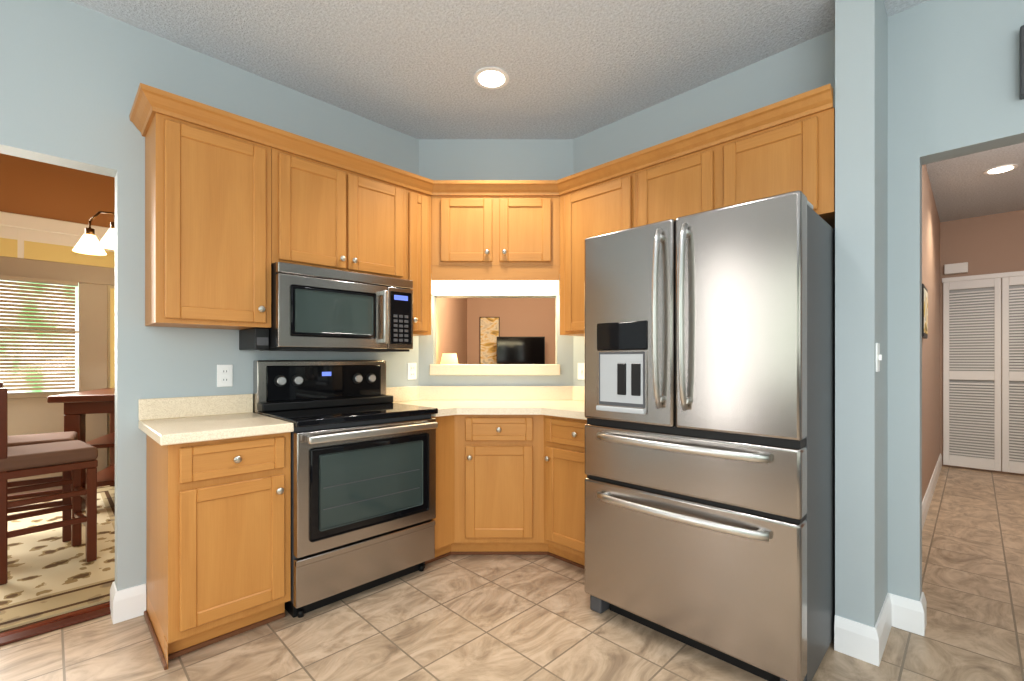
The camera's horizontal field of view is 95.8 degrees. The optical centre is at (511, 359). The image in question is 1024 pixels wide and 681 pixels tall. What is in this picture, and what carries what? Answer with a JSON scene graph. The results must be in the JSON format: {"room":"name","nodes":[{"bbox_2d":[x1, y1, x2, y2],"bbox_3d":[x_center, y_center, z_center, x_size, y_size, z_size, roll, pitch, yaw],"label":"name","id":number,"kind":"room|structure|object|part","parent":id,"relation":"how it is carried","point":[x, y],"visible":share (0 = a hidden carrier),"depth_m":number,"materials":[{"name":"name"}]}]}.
{"room":"kitchen","nodes":[
{"label":"kitchen","id":0,"kind":"room"},
{"bbox_2d":[0,485,109,637],"bbox_3d":[-3.713,1.230,2.723,4.600,0.060,3.299,0,0,-45],"label":"floor","id":1,"kind":"structure","parent":0,"point":[51,620],"depth_m":2.14,"materials":[{"name":"brown wood"}]},
{"bbox_2d":[0,485,114,631],"bbox_3d":[-3.797,1.194,2.454,3.100,0.010,2.760,0,0,-45],"label":"dining rug","id":2,"kind":"object","parent":1,"relation":"on","point":[51,574],"depth_m":2.61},
{"bbox_2d":[0,382,77,541],"bbox_3d":[-3.182,0.669,3.069,0.420,1.038,0.440,0,0,-40],"label":"stool","id":3,"kind":"object","parent":2,"relation":"on","point":[22,440],"visible":0.31,"depth_m":3.02,"materials":[{"name":"brown wood"}]},
{"bbox_2d":[0,388,97,584],"bbox_3d":[-2.751,0.669,2.708,0.440,1.038,0.420,0,0,37],"label":"stool","id":4,"kind":"object","parent":2,"relation":"on","point":[75,457],"visible":1,"depth_m":2.64,"materials":[{"name":"brown wood"}]},
{"bbox_2d":[47,388,114,511],"bbox_3d":[-3.175,0.729,4.165,1.100,0.918,1.100,0,0,-23],"label":"dining table","id":5,"kind":"object","parent":2,"relation":"on","point":[78,406],"visible":0.33,"depth_m":3.62,"materials":[{"name":"brown wood"}]},
{"bbox_2d":[0,153,114,227],"bbox_3d":[-4.780,-0.325,3.790,4.600,3.050,0.120,0,0,-45],"label":"wall","id":6,"kind":"structure","parent":0,"point":[29,187],"depth_m":4.27,"materials":[{"name":"brown paint"}]},
{"bbox_2d":[0,280,78,392],"bbox_3d":[-4.918,-0.220,3.536,2.345,1.020,0.016,0,0,-45],"label":"window","id":7,"kind":"structure","parent":6,"relation":"in","point":[76,341],"depth_m":4.20,"materials":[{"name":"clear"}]},
{"bbox_2d":[0,275,77,390],"bbox_3d":[-4.883,-0.230,3.518,2.310,1.000,0.050,0,0,-45],"label":"window blinds","id":8,"kind":"object","parent":7,"relation":"attached to","point":[30,280],"visible":0.98,"depth_m":4.13,"materials":[{"name":"beige plastic"}]},
{"bbox_2d":[0,211,114,495],"bbox_3d":[-4.722,-0.045,3.732,4.600,2.490,0.045,0,0,-45],"label":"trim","id":9,"kind":"structure","parent":6,"relation":"attached to","point":[33,413],"depth_m":4.33,"materials":[{"name":"white"}]},
{"bbox_2d":[0,227,114,387],"bbox_3d":[-4.593,-0.100,3.858,4.720,2.100,0.006,0,0,-45],"label":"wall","id":10,"kind":"structure","parent":0,"point":[48,247],"depth_m":4.27,"materials":[{"name":"yellow paint"}]},
{"bbox_2d":[0,0,418,590],"bbox_3d":[-2.132,-0.180,1.884,4.250,2.760,0.120,0,0,-45],"label":"wall","id":11,"kind":"structure","parent":0,"point":[73,75],"depth_m":2.16,"materials":[{"name":"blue paint"}]},
{"bbox_2d":[0,607,110,645],"bbox_3d":[-2.288,1.194,1.835,1.080,0.012,0.070,0,0,-45],"label":"trim","id":12,"kind":"structure","parent":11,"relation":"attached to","point":[33,632],"depth_m":2.06,"materials":[{"name":"brown wood"}]},
{"bbox_2d":[110,581,145,623],"bbox_3d":[-1.619,1.130,2.400,0.696,0.140,0.156,0,0,-45],"label":"baseboard","id":13,"kind":"object","parent":11,"relation":"attached to","point":[127,603],"visible":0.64,"depth_m":2.14,"materials":[{"name":"white"}]},
{"bbox_2d":[145,113,270,329],"bbox_3d":[-1.449,-0.608,2.226,0.459,0.895,0.357,0,0,-45],"label":"upper cabinet","id":14,"kind":"object","parent":11,"relation":"attached to","point":[207,228],"visible":0.98,"depth_m":2.10,"materials":[{"name":"brown wood"}]},
{"bbox_2d":[239,328,268,349],"bbox_3d":[-1.335,-0.105,2.393,0.066,0.106,0.280,0,0,-45],"label":"box","id":15,"kind":"object","parent":14,"relation":"attached to","point":[254,339],"visible":0.98,"depth_m":2.31,"materials":[{"name":"black plastic"}]},
{"bbox_2d":[217,365,232,386],"bbox_3d":[-1.503,0.083,2.422,0.072,0.116,0.009,0,0,-45],"label":"electrical outlet plate","id":16,"kind":"object","parent":11,"relation":"attached to","point":[224,375],"visible":1,"depth_m":2.42,"materials":[{"name":"white plastic"}]},
{"bbox_2d":[271,148,405,278],"bbox_3d":[-1.014,-0.768,2.661,0.768,0.573,0.357,0,0,-45],"label":"upper cabinet","id":17,"kind":"object","parent":11,"relation":"attached to","point":[323,215],"visible":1,"depth_m":2.51,"materials":[{"name":"brown wood"}]},
{"bbox_2d":[260,262,412,351],"bbox_3d":[-0.983,-0.264,2.631,0.762,0.428,0.441,0,0,-45],"label":"microwave","id":18,"kind":"object","parent":17,"relation":"attached to","point":[313,308],"visible":1,"depth_m":2.45,"materials":[{"name":"silver metal"}]},
{"bbox_2d":[407,363,416,379],"bbox_3d":[-0.697,0.080,3.228,0.072,0.116,0.009,0,0,-45],"label":"electrical outlet plate","id":19,"kind":"object","parent":11,"relation":"attached to","point":[411,371],"visible":1,"depth_m":3.22,"materials":[{"name":"white plastic"}]},
{"bbox_2d":[406,188,430,335],"bbox_3d":[-0.676,-0.608,2.999,0.184,0.895,0.357,0,0,-45],"label":"upper cabinet","id":20,"kind":"object","parent":11,"relation":"attached to","point":[418,239],"visible":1,"depth_m":2.90,"materials":[{"name":"brown wood"}]},
{"bbox_2d":[436,298,467,363],"bbox_3d":[-0.860,-0.180,5.886,0.120,2.760,4.970,0,0,0],"label":"wall","id":21,"kind":"structure","parent":0,"point":[458,326],"depth_m":6.22,"materials":[{"name":"beige paint"}]},
{"bbox_2d":[419,139,572,385],"bbox_3d":[-0.113,-0.180,3.331,1.214,2.760,0.120,0,0,0],"label":"wall","id":22,"kind":"structure","parent":0,"point":[495,159],"depth_m":3.27,"materials":[{"name":"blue paint"}]},
{"bbox_2d":[430,364,559,374],"bbox_3d":[-0.119,0.070,3.324,0.913,0.075,0.195,0,0,0],"label":"sill","id":23,"kind":"structure","parent":22,"relation":"attached to","point":[494,369],"depth_m":3.23,"materials":[{"name":"beige stone"}]},
{"bbox_2d":[431,196,559,279],"bbox_3d":[-0.110,-0.785,3.096,1.252,0.540,0.342,0,0,0],"label":"upper cabinet","id":24,"kind":"object","parent":22,"relation":"attached to","point":[436,230],"depth_m":2.96,"materials":[{"name":"brown wood"}]},
{"bbox_2d":[129,83,832,195],"bbox_3d":[-0.216,-1.094,2.042,2.058,0.078,2.358,0,0,-45],"label":"crown molding","id":25,"kind":"structure","parent":24,"relation":"on","point":[149,102],"depth_m":2.32,"materials":[{"name":"brown wood"}]},
{"bbox_2d":[431,280,558,294],"bbox_3d":[-0.119,-0.509,3.248,0.893,0.102,0.043,0,0,0],"label":"under-cabinet light","id":26,"kind":"object","parent":24,"relation":"attached to","point":[494,287],"visible":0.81,"depth_m":3.23,"materials":[{"name":"white plastic"}]},
{"bbox_3d":[-0.106,-0.775,2.960,0.824,0.520,0.070,0,0,0],"label":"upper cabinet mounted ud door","id":27,"kind":"part","parent":24,"relation":"part of","materials":[{"name":"brown wood"}]},
{"bbox_2d":[468,298,554,363],"bbox_3d":[0.874,-0.180,8.311,3.330,2.760,0.120,0,0,0],"label":"wall","id":28,"kind":"structure","parent":0,"point":[519,317],"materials":[{"name":"beige paint"}]},
{"bbox_2d":[480,317,499,363],"bbox_3d":[-0.398,-0.258,8.232,0.355,1.015,0.037,0,0,0],"label":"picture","id":29,"kind":"object","parent":28,"relation":"attached to","point":[489,330],"visible":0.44,"depth_m":8.21,"materials":[{"name":"beige"}]},
{"bbox_2d":[0,466,1023,680],"bbox_3d":[1.556,1.230,1.980,9.600,0.060,5.200,0,0,-45],"label":"floor","id":30,"kind":"structure","parent":0,"point":[492,618],"depth_m":2.01,"materials":[{"name":"beige tile"}]},
{"bbox_2d":[144,432,290,669],"bbox_3d":[-1.360,0.762,2.132,0.466,0.875,0.617,0,0,-45],"label":"base cabinet","id":31,"kind":"object","parent":30,"relation":"on","point":[218,540],"visible":0.98,"depth_m":1.93,"materials":[{"name":"brown wood"}]},
{"bbox_2d":[138,394,293,445],"bbox_3d":[-1.367,0.254,2.127,0.484,0.140,0.612,0,0,-45],"label":"countertop","id":32,"kind":"structure","parent":31,"relation":"on","point":[170,421],"depth_m":2.17,"materials":[{"name":"beige stone"}]},
{"bbox_2d":[253,360,437,617],"bbox_3d":[-0.895,0.601,2.544,0.770,1.198,0.688,0,0,-45],"label":"range","id":33,"kind":"object","parent":30,"relation":"on","point":[363,481],"visible":0.96,"depth_m":2.36,"materials":[{"name":"grey metal"}]},
{"bbox_2d":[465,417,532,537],"bbox_3d":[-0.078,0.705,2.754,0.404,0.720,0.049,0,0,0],"label":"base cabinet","id":34,"kind":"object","parent":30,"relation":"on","point":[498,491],"visible":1,"depth_m":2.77,"materials":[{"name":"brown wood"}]},
{"bbox_2d":[425,415,586,568],"bbox_3d":[0.023,0.762,2.925,1.065,0.875,1.451,0,0,-45],"label":"base cabinet","id":35,"kind":"object","parent":30,"relation":"on","point":[451,444],"depth_m":2.78,"materials":[{"name":"brown wood"}]},
{"bbox_2d":[386,386,586,419],"bbox_3d":[0.023,0.254,2.925,1.065,0.140,1.451,0,0,-45],"label":"countertop","id":36,"kind":"structure","parent":35,"relation":"on","point":[574,407],"depth_m":2.88,"materials":[{"name":"beige stone"}]},
{"bbox_2d":[419,386,571,399],"bbox_3d":[-0.113,0.234,3.258,1.095,0.100,0.021,0,0,0],"label":"backsplash","id":37,"kind":"structure","parent":36,"relation":"on","point":[495,392],"depth_m":3.25,"materials":[{"name":"beige stone"}]},
{"bbox_3d":[-0.078,1.191,2.849,0.606,0.018,0.010,0,0,0],"label":"base cabinet corner foot","id":38,"kind":"part","parent":35,"relation":"part of","materials":[{"name":"brown wood"}]},
{"bbox_2d":[544,418,586,552],"bbox_3d":[0.354,0.705,2.580,0.455,0.720,0.049,0,0,45],"label":"base cabinet","id":39,"kind":"object","parent":30,"relation":"on","point":[566,475],"visible":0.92,"depth_m":2.64,"materials":[{"name":"brown wood"}]},
{"bbox_2d":[585,191,834,680],"bbox_3d":[0.918,0.310,2.144,0.902,1.780,0.870,0,0,45],"label":"fridge","id":40,"kind":"object","parent":30,"relation":"on","point":[710,431],"visible":1,"depth_m":1.79,"materials":[{"name":"grey metal"}]},
{"bbox_2d":[69,0,1023,221],"bbox_3d":[1.556,-1.600,1.980,9.600,0.080,5.200,0,0,-45],"label":"ceiling","id":41,"kind":"structure","parent":0,"point":[573,69],"depth_m":2.35,"materials":[{"name":"white paint"}]},
{"bbox_2d":[474,67,508,88],"bbox_3d":[-0.113,-1.556,2.560,0.196,0.008,0.196,0,0,-45],"label":"recessed light","id":42,"kind":"object","parent":41,"relation":"in","point":[491,78],"visible":1,"depth_m":2.55,"materials":[{"name":"white glass"}]},
{"bbox_2d":[983,164,1017,174],"bbox_3d":[3.995,-1.556,3.783,0.196,0.008,0.196,0,0,-45],"label":"recessed light","id":43,"kind":"object","parent":41,"relation":"in","point":[1001,169],"visible":0.92,"depth_m":3.77,"materials":[{"name":"white glass"}]},
{"bbox_2d":[573,29,834,385],"bbox_3d":[1.008,-0.180,2.783,0.120,2.760,1.690,0,0,-45],"label":"wall","id":44,"kind":"structure","parent":0,"point":[806,66],"depth_m":2.58,"materials":[{"name":"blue paint"}]},
{"bbox_2d":[578,363,584,379],"bbox_3d":[0.482,0.080,3.212,0.072,0.116,0.016,0,0,45],"label":"switch plate","id":45,"kind":"object","parent":44,"relation":"attached to","point":[581,371],"visible":0.77,"depth_m":3.21,"materials":[{"name":"white plastic"}]},
{"bbox_2d":[560,171,635,335],"bbox_3d":[0.588,-0.608,2.868,0.545,0.895,0.347,0,0,45],"label":"upper cabinet","id":46,"kind":"object","parent":44,"relation":"attached to","point":[604,207],"visible":0.27,"depth_m":2.83,"materials":[{"name":"brown wood"}]},
{"bbox_2d":[636,108,834,228],"bbox_3d":[1.108,-0.838,2.348,0.923,0.435,0.347,0,0,45],"label":"upper cabinet","id":47,"kind":"object","parent":44,"relation":"attached to","point":[795,155],"visible":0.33,"depth_m":2.16,"materials":[{"name":"brown wood"}]},
{"bbox_2d":[835,0,939,627],"bbox_3d":[3.155,-0.180,3.640,4.990,2.760,0.134,0,0,-45],"label":"wall","id":48,"kind":"structure","parent":0,"point":[861,304],"depth_m":1.89,"materials":[{"name":"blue paint"}]},
{"bbox_2d":[876,343,881,371],"bbox_3d":[1.484,-0.010,1.868,0.072,0.116,0.016,0,0,-45],"label":"plate","id":49,"kind":"object","parent":48,"relation":"attached to","point":[878,356],"visible":1,"depth_m":1.86,"materials":[{"name":"white plastic"}]},
{"bbox_2d":[834,453,941,666],"bbox_3d":[3.140,1.130,3.538,4.856,0.140,0.256,0,0,-45],"label":"baseboard","id":50,"kind":"structure","parent":48,"relation":"attached to","point":[860,641],"depth_m":1.94,"materials":[{"name":"white wood"}]},
{"bbox_2d":[922,283,927,338],"bbox_3d":[2.983,-0.345,3.352,0.400,0.370,0.028,0,0,-45],"label":"framed picture","id":51,"kind":"object","parent":48,"relation":"attached to","point":[924,312],"visible":0.77,"depth_m":3.27,"materials":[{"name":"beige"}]},
{"bbox_2d":[888,0,1023,600],"bbox_3d":[2.666,-0.180,1.237,0.120,2.760,2.580,0,0,-45],"label":"wall","id":52,"kind":"structure","parent":0,"point":[953,78],"depth_m":2.04,"materials":[{"name":"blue paint"}]},
{"bbox_2d":[1020,25,1023,99],"bbox_3d":[2.049,-1.155,1.734,0.049,0.270,0.195,0,0,-45],"label":"wall speaker","id":53,"kind":"object","parent":52,"relation":"attached to","point":[1021,62],"visible":1,"depth_m":1.78,"materials":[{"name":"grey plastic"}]},
{"bbox_2d":[940,210,1023,474],"bbox_3d":[5.671,-0.180,4.526,0.120,2.760,2.180,0,0,-45],"label":"wall","id":54,"kind":"structure","parent":0,"point":[988,244],"depth_m":5.01,"materials":[{"name":"beige paint"}]},
{"bbox_2d":[944,262,967,274],"bbox_3d":[4.935,-1.015,5.140,0.049,0.110,0.190,0,0,-45],"label":"door chime","id":55,"kind":"object","parent":54,"relation":"attached to","point":[955,268],"visible":0.92,"depth_m":5.13,"materials":[{"name":"white plastic"}]},
{"bbox_2d":[942,271,1023,473],"bbox_3d":[5.503,0.130,4.574,0.040,2.100,1.834,0,0,-45],"label":"doors","id":56,"kind":"structure","parent":54,"relation":"in","point":[971,371],"depth_m":4.99,"materials":[{"name":"white wood"}]},
{"bbox_3d":[0.860,1.230,5.881,3.560,0.060,4.980,0,0,0],"label":"floor","id":57,"kind":"structure","parent":0,"visible":0},
{"bbox_3d":[-0.495,0.820,4.746,0.570,0.760,0.450,0,0,0],"label":"console table","id":58,"kind":"object","parent":57,"relation":"on","visible":0},
{"bbox_2d":[440,353,457,363],"bbox_3d":[-0.640,0.187,4.731,0.230,0.504,0.230,0,0,0],"label":"table lamp","id":59,"kind":"object","parent":58,"relation":"on","point":[448,358],"visible":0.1,"depth_m":4.66,"materials":[{"name":"white fabric"}]},
{"bbox_3d":[0.215,0.800,7.876,1.150,0.800,0.450,0,0,0],"label":"tv stand","id":60,"kind":"object","parent":57,"relation":"on","visible":0},
{"bbox_2d":[497,337,544,363],"bbox_3d":[0.150,0.002,7.871,0.820,0.794,0.160,0,0,0],"label":"tv","id":61,"kind":"object","parent":60,"relation":"on","point":[520,350],"visible":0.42,"depth_m":7.85,"materials":[{"name":"black"}]},
{"bbox_3d":[-3.712,-1.890,2.722,4.600,0.080,3.300,0,0,-45],"label":"ceiling","id":62,"kind":"structure","parent":0,"visible":0},
{"bbox_2d":[72,211,114,254],"bbox_3d":[-3.000,-1.343,3.775,0.790,1.015,0.761,0,0,25],"label":"chandelier","id":63,"kind":"object","parent":62,"relation":"hanging from","point":[88,243],"visible":0.15,"depth_m":3.54,"materials":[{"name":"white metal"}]}
]}

